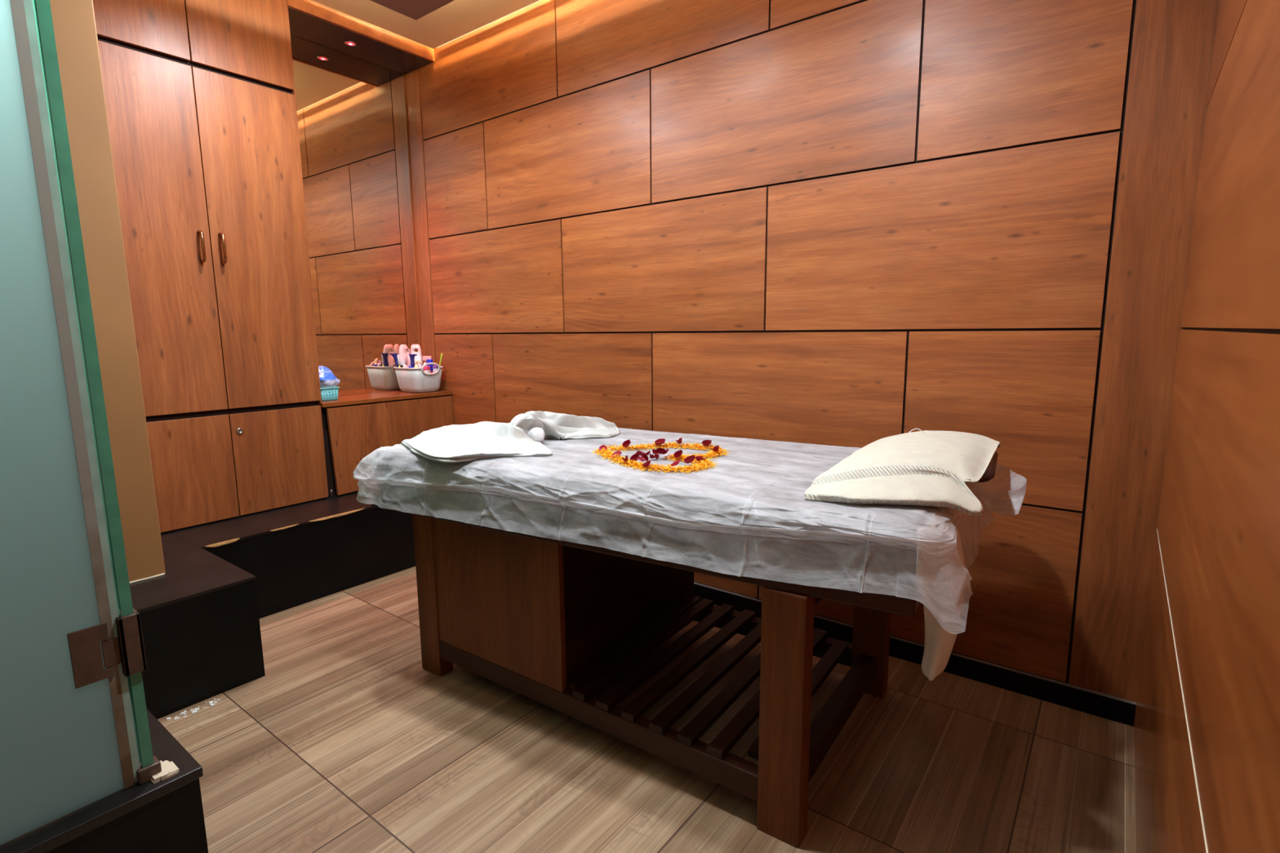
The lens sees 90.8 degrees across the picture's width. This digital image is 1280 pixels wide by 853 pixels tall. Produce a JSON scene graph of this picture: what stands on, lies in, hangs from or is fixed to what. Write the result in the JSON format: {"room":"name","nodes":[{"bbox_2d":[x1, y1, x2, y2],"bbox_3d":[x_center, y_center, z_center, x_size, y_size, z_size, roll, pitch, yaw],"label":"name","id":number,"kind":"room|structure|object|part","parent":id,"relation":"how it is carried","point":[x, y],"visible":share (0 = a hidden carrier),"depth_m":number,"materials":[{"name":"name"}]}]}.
{"room":"massage room","nodes":[
{"label":"massage room","id":0,"kind":"room"},
{"bbox_2d":[49,0,165,583],"bbox_3d":[-2.167,-0.909,2.131,0.376,3.042,0.535,6,11,37],"label":"wall","id":1,"kind":"structure","parent":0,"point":[74,26],"depth_m":2.25,"materials":[{"name":"beige paint"}]},
{"bbox_2d":[290,34,400,395],"bbox_3d":[-2.712,-0.833,2.858,0.150,3.500,3.800,6,11,37],"label":"wall","id":2,"kind":"structure","parent":0,"point":[291,34],"depth_m":3.88,"materials":[{"name":"brown paint"}]},
{"bbox_2d":[290,35,421,395],"bbox_3d":[-1.769,-1.211,3.877,0.014,2.024,0.861,6,11,37],"label":"wall mirror","id":3,"kind":"object","parent":2,"relation":"attached to","point":[352,112],"visible":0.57,"depth_m":3.90,"materials":[{"name":"clear glass"}]},
{"bbox_3d":[-1.511,-1.264,4.212,0.014,2.024,0.009,6,11,37],"label":"edge trim","id":4,"kind":"part","parent":3,"relation":"part of","materials":[{"name":"brown wood"}]},
{"bbox_2d":[312,0,539,48],"bbox_3d":[-1.042,-2.166,1.427,4.200,0.465,3.800,6,11,37],"label":"ceiling","id":5,"kind":"structure","parent":0,"point":[455,19],"depth_m":3.44,"materials":[{"name":"beige paint"}]},
{"bbox_2d":[370,0,453,19],"bbox_3d":[-0.551,-1.929,1.755,2.810,0.111,1.690,6,11,37],"label":"ceiling panel","id":6,"kind":"object","parent":5,"relation":"attached to","point":[414,9],"visible":1,"depth_m":3.12,"materials":[{"name":"brown paint"}]},
{"bbox_2d":[437,0,540,47],"bbox_3d":[0.163,-2.301,2.719,3.550,0.311,0.066,6,11,37],"label":"led strip","id":7,"kind":"object","parent":5,"relation":"attached to","point":[540,0],"visible":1,"depth_m":3.54,"materials":[{"name":"plastic"}]},
{"bbox_2d":[157,566,1136,852],"bbox_3d":[-1.048,1.115,1.919,4.350,0.100,3.950,6,11,37],"label":"floor","id":8,"kind":"structure","parent":0,"point":[345,743],"depth_m":1.95,"materials":[{"name":"brown wood"}]},
{"bbox_2d":[0,707,208,852],"bbox_3d":[-1.757,1.050,1.126,0.500,0.279,1.559,6,11,37],"label":"shower curb","id":9,"kind":"object","parent":8,"relation":"on","point":[163,814],"visible":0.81,"depth_m":1.49,"materials":[{"name":"black stone"}]},
{"bbox_2d":[31,0,161,785],"bbox_3d":[-1.632,-0.419,1.670,1.120,2.482,0.046,6,11,37],"label":"door frame","id":10,"kind":"structure","parent":9,"relation":"on","point":[128,624],"depth_m":1.39,"materials":[{"name":"teal glass"}]},
{"bbox_2d":[0,0,139,844],"bbox_3d":[-1.574,-0.299,0.861,0.018,2.478,1.202,6,11,37],"label":"shower door","id":11,"kind":"structure","parent":10,"relation":"attached to","point":[68,740],"depth_m":1.33,"materials":[{"name":"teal glass"}]},
{"bbox_3d":[-1.227,0.513,1.425,0.006,0.130,0.085,6,11,37],"label":"hinge plate","id":12,"kind":"part","parent":11,"relation":"part of","materials":[{"name":"brown metal"}]},
{"bbox_2d":[166,698,222,720],"bbox_3d":[-1.595,1.015,2.263,0.048,0.004,0.161,6,11,37],"label":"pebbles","id":13,"kind":"object","parent":8,"relation":"on","point":[211,703],"visible":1,"depth_m":2.26,"materials":[{"name":"white stone"}]},
{"bbox_2d":[129,490,415,719],"bbox_3d":[-1.879,0.705,2.970,1.268,0.411,2.899,6,11,37],"label":"bench","id":14,"kind":"object","parent":8,"relation":"on","point":[200,619],"visible":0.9,"depth_m":2.82,"materials":[{"name":"black laminate"}]},
{"bbox_2d":[93,0,328,533],"bbox_3d":[-2.172,-0.879,3.095,0.388,2.688,0.937,6,11,37],"label":"wardrobe","id":15,"kind":"object","parent":14,"relation":"on","point":[200,95],"visible":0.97,"depth_m":3.03,"materials":[{"name":"brown wood"}]},
{"bbox_3d":[-2.208,-1.873,2.673,0.020,0.460,0.476,6,11,37],"label":"door","id":16,"kind":"part","parent":15,"relation":"part of","materials":[{"name":"brown wood"}]},
{"bbox_3d":[-2.199,-0.840,2.829,0.020,1.582,0.476,6,11,37],"label":"door","id":17,"kind":"part","parent":15,"relation":"part of","materials":[{"name":"brown wood"}]},
{"bbox_3d":[-2.189,0.227,2.990,0.020,0.520,0.476,6,11,37],"label":"door","id":18,"kind":"part","parent":15,"relation":"part of","materials":[{"name":"brown wood"}]},
{"bbox_3d":[-2.056,-0.847,2.965,0.044,0.151,0.015,6,11,37],"label":"handle","id":19,"kind":"part","parent":15,"relation":"part of","materials":[{"name":"brown metal"}]},
{"bbox_3d":[-2.003,-0.858,3.034,0.044,0.151,0.015,6,11,37],"label":"handle","id":20,"kind":"part","parent":15,"relation":"part of","materials":[{"name":"brown metal"}]},
{"bbox_3d":[-1.925,-1.932,3.041,0.020,0.460,0.451,6,11,37],"label":"door","id":21,"kind":"part","parent":15,"relation":"part of","materials":[{"name":"brown wood"}]},
{"bbox_3d":[-1.916,-0.898,3.197,0.020,1.582,0.452,6,11,37],"label":"door","id":22,"kind":"part","parent":15,"relation":"part of","materials":[{"name":"brown wood"}]},
{"bbox_3d":[-1.906,0.169,3.358,0.020,0.520,0.452,6,11,37],"label":"door","id":23,"kind":"part","parent":15,"relation":"part of","materials":[{"name":"brown wood"}]},
{"bbox_3d":[-1.901,-1.173,3.433,0.325,2.082,0.005,6,11,37],"label":"panel","id":24,"kind":"part","parent":15,"relation":"part of","materials":[{"name":"brown wood"}]},
{"bbox_2d":[288,7,431,74],"bbox_3d":[-1.657,-2.236,3.626,0.302,0.074,0.865,6,11,37],"label":"soffit","id":25,"kind":"structure","parent":15,"relation":"attached to","point":[302,25],"depth_m":3.63,"materials":[{"name":"laminate"}]},
{"bbox_2d":[343,40,356,46],"bbox_3d":[-1.658,-2.193,3.619,0.068,0.008,0.068,6,11,37],"label":"recessed light","id":26,"kind":"object","parent":25,"relation":"attached to","point":[348,42],"visible":1,"depth_m":3.61,"materials":[{"name":"metal"}]},
{"bbox_2d":[320,395,453,495],"bbox_3d":[-1.619,0.084,3.966,0.327,0.512,0.860,6,11,37],"label":"base cabinet","id":27,"kind":"object","parent":14,"relation":"on","point":[351,433],"visible":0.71,"depth_m":3.71,"materials":[{"name":"brown wood"}]},
{"bbox_2d":[319,390,452,407],"bbox_3d":[-1.628,-0.184,3.930,0.329,0.024,0.860,6,11,37],"label":"shelf","id":28,"kind":"object","parent":27,"relation":"on","point":[344,400],"visible":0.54,"depth_m":3.85,"materials":[{"name":"brown wood"}]},
{"bbox_2d":[320,386,339,401],"bbox_3d":[-1.809,-0.190,3.642,0.112,0.077,0.118,6,11,37],"label":"basket","id":29,"kind":"object","parent":28,"relation":"on","point":[325,390],"visible":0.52,"depth_m":3.61,"materials":[{"name":"teal plastic"}]},
{"bbox_2d":[318,365,340,398],"bbox_3d":[-1.811,-0.253,3.634,0.119,0.196,0.156,6,11,37],"label":"plastic bag","id":30,"kind":"object","parent":29,"relation":"in","point":[327,379],"visible":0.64,"depth_m":3.60,"materials":[{"name":"blue plastic"}]},
{"bbox_2d":[393,362,443,392],"bbox_3d":[-1.448,-0.326,4.141,0.283,0.191,0.238,6,11,37],"label":"storage basket","id":31,"kind":"object","parent":28,"relation":"on","point":[401,372],"visible":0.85,"depth_m":4.06,"materials":[{"name":"grey plastic"}]},
{"bbox_2d":[389,353,401,380],"bbox_3d":[-1.570,-0.355,4.132,0.120,0.245,0.052,-1,9,-4],"label":"pump bottle","id":32,"kind":"object","parent":31,"relation":"in","point":[394,355],"visible":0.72,"depth_m":4.11,"materials":[{"name":"blue plastic"}]},
{"bbox_2d":[397,355,400,367],"bbox_3d":[-1.557,-0.349,4.114,0.033,0.236,0.016,-4,9,-20],"label":"tube","id":33,"kind":"object","parent":31,"relation":"in","point":[398,358],"visible":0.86,"depth_m":4.10,"materials":[{"name":"white plastic"}]},
{"bbox_2d":[398,344,410,368],"bbox_3d":[-1.538,-0.386,4.140,0.046,0.302,0.080,3,9,22],"label":"bottle","id":34,"kind":"object","parent":31,"relation":"in","point":[403,348],"visible":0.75,"depth_m":4.11,"materials":[{"name":"plastic"}]},
{"bbox_2d":[404,354,408,367],"bbox_3d":[-1.522,-0.352,4.120,0.022,0.239,0.019,-2,9,-8],"label":"tube","id":35,"kind":"object","parent":31,"relation":"in","point":[406,355],"visible":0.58,"depth_m":4.10,"materials":[{"name":"plastic"}]},
{"bbox_2d":[408,354,417,382],"bbox_3d":[-1.475,-0.350,4.110,0.050,0.240,0.050,1,9,12],"label":"pump bottle","id":36,"kind":"object","parent":31,"relation":"in","point":[411,356],"visible":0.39,"depth_m":4.09,"materials":[{"name":"blue plastic"}]},
{"bbox_2d":[410,344,422,367],"bbox_3d":[-1.480,-0.394,4.190,0.080,0.302,0.035,-2,9,-8],"label":"bottle","id":37,"kind":"object","parent":31,"relation":"in","point":[413,347],"visible":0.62,"depth_m":4.16,"materials":[{"name":"white plastic"}]},
{"bbox_2d":[413,360,422,390],"bbox_3d":[-1.427,-0.326,4.058,0.050,0.207,0.060,6,11,37],"label":"squeeze bottle","id":38,"kind":"object","parent":31,"relation":"in","point":[416,366],"visible":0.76,"depth_m":4.04,"materials":[{"name":"beige plastic"}]},
{"bbox_2d":[422,365,430,387],"bbox_3d":[-1.385,-0.309,4.088,0.073,0.163,0.049,6,11,37],"label":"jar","id":39,"kind":"object","parent":31,"relation":"in","point":[427,369],"visible":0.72,"depth_m":4.06,"materials":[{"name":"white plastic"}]},
{"bbox_2d":[422,355,431,362],"bbox_3d":[-1.388,-0.348,4.136,0.057,0.225,0.042,-3,9,-19],"label":"spray bottle","id":40,"kind":"object","parent":31,"relation":"in","point":[424,357],"visible":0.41,"depth_m":4.11,"materials":[{"name":"plastic"}]},
{"bbox_2d":[426,359,433,389],"bbox_3d":[-1.366,-0.334,4.114,0.047,0.205,0.038,6,11,37],"label":"bottle","id":41,"kind":"object","parent":31,"relation":"in","point":[428,360],"visible":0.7,"depth_m":4.09,"materials":[{"name":"blue plastic"}]},
{"bbox_3d":[-1.344,-0.370,4.054,0.020,0.080,0.136,6,11,37],"label":"handle","id":42,"kind":"part","parent":31,"relation":"part of","materials":[{"name":"grey plastic"}]},
{"bbox_2d":[433,364,439,388],"bbox_3d":[-1.337,-0.319,4.136,0.063,0.168,0.035,6,11,37],"label":"bottle","id":43,"kind":"object","parent":31,"relation":"in","point":[435,367],"visible":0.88,"depth_m":4.11,"materials":[{"name":"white plastic"}]},
{"bbox_2d":[439,353,442,366],"bbox_3d":[-1.320,-0.359,4.136,0.069,0.242,0.011,1,9,8],"label":"toothbrush","id":44,"kind":"object","parent":31,"relation":"in","point":[441,353],"visible":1,"depth_m":4.12,"materials":[{"name":"green plastic"}]},
{"bbox_2d":[370,431,952,848],"bbox_3d":[0.052,0.537,2.351,1.925,0.893,0.991,5,10,31],"label":"bed","id":45,"kind":"object","parent":8,"relation":"on","point":[548,621],"visible":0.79,"depth_m":2.11,"materials":[{"name":"brown wood"}]},
{"bbox_3d":[-0.812,0.632,2.472,0.119,0.685,0.066,6,11,37],"label":"leg","id":46,"kind":"part","parent":45,"relation":"part of","materials":[{"name":"brown wood"}]},
{"bbox_3d":[-0.218,0.914,2.088,1.337,0.072,0.046,6,11,35],"label":"rail","id":47,"kind":"part","parent":45,"relation":"part of","materials":[{"name":"brown wood"}]},
{"bbox_3d":[0.043,0.172,2.286,1.920,0.150,0.905,5,10,30],"label":"mattress","id":48,"kind":"part","parent":45,"relation":"part of","materials":[{"name":"white fabric"}]},
{"bbox_2d":[352,427,1026,634],"bbox_3d":[0.073,0.201,2.261,2.236,0.226,1.008,4,10,30],"label":"sheet","id":49,"kind":"object","parent":45,"relation":"on","point":[460,491],"visible":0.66,"depth_m":1.77,"materials":[{"name":"white fabric"}]},
{"bbox_2d":[526,426,545,442],"bbox_3d":[-0.395,0.034,2.438,0.071,0.063,0.071,6,11,37],"label":"pouch","id":50,"kind":"object","parent":49,"relation":"on","point":[538,434],"visible":0.72,"depth_m":2.41,"materials":[{"name":"white fabric"}]},
{"bbox_2d":[636,450,645,455],"bbox_3d":[0.004,0.092,2.145,0.033,0.016,0.025,-1,9,-2],"label":"rose petal","id":51,"kind":"object","parent":49,"relation":"on","point":[641,453],"visible":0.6,"depth_m":2.15,"materials":[{"name":"red plant"}]},
{"bbox_2d":[641,454,648,461],"bbox_3d":[0.016,0.104,2.067,0.018,0.021,0.026,-6,10,-33],"label":"rose petal","id":52,"kind":"object","parent":49,"relation":"on","point":[646,457],"visible":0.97,"depth_m":2.07,"materials":[{"name":"red plant"}]},
{"bbox_2d":[658,448,663,453],"bbox_3d":[0.074,0.083,2.119,0.018,0.018,0.030,6,11,36],"label":"rose petal","id":53,"kind":"object","parent":49,"relation":"on","point":[660,449],"visible":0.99,"depth_m":2.12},
{"bbox_2d":[592,441,730,473],"bbox_3d":[0.069,0.090,2.176,0.498,0.024,0.473,6,11,37],"label":"marigold petals","id":54,"kind":"object","parent":49,"relation":"on","point":[704,463],"visible":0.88,"depth_m":2.12,"materials":[{"name":"orange plant"}]},
{"bbox_2d":[598,444,606,450],"bbox_3d":[-0.133,0.077,2.234,0.030,0.019,0.026,3,9,22],"label":"rose petal","id":55,"kind":"object","parent":54,"relation":"on","point":[602,446],"visible":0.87,"depth_m":2.25,"materials":[{"name":"red plant"}]},
{"bbox_2d":[612,450,622,457],"bbox_3d":[-0.078,0.094,2.119,0.034,0.020,0.032,4,10,25],"label":"rose petal","id":56,"kind":"object","parent":54,"relation":"on","point":[619,452],"visible":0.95,"depth_m":2.13,"materials":[{"name":"red plant"}]},
{"bbox_2d":[621,455,627,461],"bbox_3d":[-0.049,0.103,2.036,0.021,0.022,0.031,-1,9,-1],"label":"rose petal","id":57,"kind":"object","parent":54,"relation":"on","point":[626,456],"visible":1,"depth_m":2.03,"materials":[{"name":"red plant"}]},
{"bbox_2d":[622,439,631,447],"bbox_3d":[-0.047,0.062,2.289,0.033,0.028,0.022,-5,10,-29],"label":"rose petal","id":58,"kind":"object","parent":54,"relation":"on","point":[626,443],"visible":1,"depth_m":2.30,"materials":[{"name":"red plant"}]},
{"bbox_2d":[629,452,639,462],"bbox_3d":[-0.016,0.101,2.033,0.030,0.033,0.024,-3,9,-17],"label":"rose petal","id":59,"kind":"object","parent":54,"relation":"on","point":[635,457],"visible":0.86,"depth_m":2.04,"materials":[{"name":"red plant"}]},
{"bbox_2d":[641,459,650,466],"bbox_3d":[0.021,0.114,1.965,0.032,0.026,0.027,8,12,43],"label":"rose petal","id":60,"kind":"object","parent":54,"relation":"on","point":[646,464],"visible":1,"depth_m":1.96,"materials":[{"name":"red plant"}]},
{"bbox_2d":[654,438,665,444],"bbox_3d":[0.073,0.057,2.330,0.040,0.023,0.030,0,9,1],"label":"rose petal","id":61,"kind":"object","parent":54,"relation":"on","point":[661,441],"visible":1,"depth_m":2.34,"materials":[{"name":"red plant"}]},
{"bbox_2d":[673,449,682,457],"bbox_3d":[0.127,0.091,2.094,0.031,0.028,0.021,0,9,1],"label":"rose petal","id":62,"kind":"object","parent":54,"relation":"on","point":[677,454],"visible":1,"depth_m":2.10,"materials":[{"name":"red plant"}]},
{"bbox_2d":[675,437,682,444],"bbox_3d":[0.144,0.054,2.341,0.024,0.024,0.037,-3,9,-17],"label":"rose petal","id":63,"kind":"object","parent":54,"relation":"on","point":[679,441],"visible":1,"depth_m":2.33,"materials":[{"name":"red plant"}]},
{"bbox_2d":[695,456,705,461],"bbox_3d":[0.194,0.104,2.033,0.035,0.015,0.026,-7,11,-36],"label":"rose petal","id":64,"kind":"object","parent":54,"relation":"on","point":[697,458],"visible":0.91,"depth_m":2.03,"materials":[{"name":"red plant"}]},
{"bbox_2d":[701,440,711,446],"bbox_3d":[0.241,0.061,2.288,0.037,0.023,0.024,3,9,24],"label":"rose petal","id":65,"kind":"object","parent":54,"relation":"on","point":[706,442],"visible":1,"depth_m":2.29,"materials":[{"name":"red plant"}]},
{"bbox_2d":[711,445,719,452],"bbox_3d":[0.259,0.076,2.178,0.024,0.026,0.035,-5,10,-28],"label":"rose petal","id":66,"kind":"object","parent":54,"relation":"on","point":[715,448],"visible":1,"depth_m":2.17,"materials":[{"name":"red plant"}]},
{"bbox_2d":[670,460,679,466],"bbox_3d":[0.107,0.115,1.969,0.033,0.021,0.034,-3,9,-18],"label":"rose petal","id":67,"kind":"object","parent":49,"relation":"on","point":[677,462],"visible":0.91,"depth_m":1.96,"materials":[{"name":"red plant"}]},
{"bbox_2d":[684,454,695,463],"bbox_3d":[0.158,0.105,2.011,0.036,0.027,0.029,0,9,4],"label":"rose petal","id":68,"kind":"object","parent":49,"relation":"on","point":[690,459],"visible":1,"depth_m":2.02,"materials":[{"name":"red plant"}]},
{"bbox_2d":[804,428,1000,516],"bbox_3d":[0.804,0.104,1.846,0.434,0.133,0.835,4,10,29],"label":"pillow","id":69,"kind":"object","parent":49,"relation":"on","point":[926,468],"visible":1,"depth_m":1.63,"materials":[{"name":"white fabric"}]},
{"bbox_2d":[966,452,998,482],"bbox_3d":[0.883,0.099,1.943,0.372,0.055,0.470,5,10,30],"label":"pillow","id":70,"kind":"object","parent":49,"relation":"on","point":[989,473],"visible":0.06,"depth_m":1.71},
{"bbox_3d":[0.258,0.809,2.754,1.337,0.072,0.046,6,11,35],"label":"rail","id":71,"kind":"part","parent":45,"relation":"part of","materials":[{"name":"brown wood"}]},
{"bbox_3d":[0.377,0.747,1.642,0.120,0.685,0.066,6,11,37],"label":"leg","id":72,"kind":"part","parent":45,"relation":"part of","materials":[{"name":"brown wood"}]},
{"bbox_3d":[0.611,0.398,1.926,0.055,0.085,0.756,6,11,35],"label":"rail","id":73,"kind":"part","parent":45,"relation":"part of","materials":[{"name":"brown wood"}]},
{"bbox_3d":[0.616,0.919,2.005,0.055,0.072,0.756,6,11,35],"label":"rail","id":74,"kind":"part","parent":45,"relation":"part of","materials":[{"name":"brown wood"}]},
{"bbox_3d":[0.848,0.643,2.302,0.120,0.685,0.066,6,11,37],"label":"leg","id":75,"kind":"part","parent":45,"relation":"part of","materials":[{"name":"brown wood"}]},
{"bbox_2d":[915,512,964,680],"bbox_3d":[0.731,0.434,1.550,0.080,0.445,0.318,6,11,37],"label":"hanging cloth","id":76,"kind":"object","parent":45,"relation":"hanging from","point":[939,643],"visible":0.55,"depth_m":1.60,"materials":[{"name":"white fabric"}]},
{"bbox_2d":[402,0,1218,702],"bbox_3d":[0.064,-0.901,3.142,4.120,3.500,0.120,6,11,37],"label":"wall","id":77,"kind":"structure","parent":0,"point":[860,224],"depth_m":2.47,"materials":[{"name":"brown wood"}]},
{"bbox_2d":[286,0,434,62],"bbox_3d":[-1.530,-2.419,3.499,0.020,0.476,0.865,6,11,37],"label":"trim","id":78,"kind":"structure","parent":77,"relation":"attached to","point":[310,7],"depth_m":3.50,"materials":[{"name":"brown wood"}]},
{"bbox_2d":[693,582,1136,726],"bbox_3d":[0.361,0.832,3.101,3.270,0.081,0.016,6,11,37],"label":"baseboard","id":79,"kind":"structure","parent":77,"relation":"attached to","point":[1108,707],"depth_m":2.37,"materials":[{"name":"black laminate"}]},
{"bbox_2d":[1133,0,1279,852],"bbox_3d":[0.617,-0.495,0.429,0.121,3.500,3.820,6,11,37],"label":"wall","id":80,"kind":"structure","parent":0,"point":[1206,723],"depth_m":0.97,"materials":[{"name":"brown wood"}]}
]}

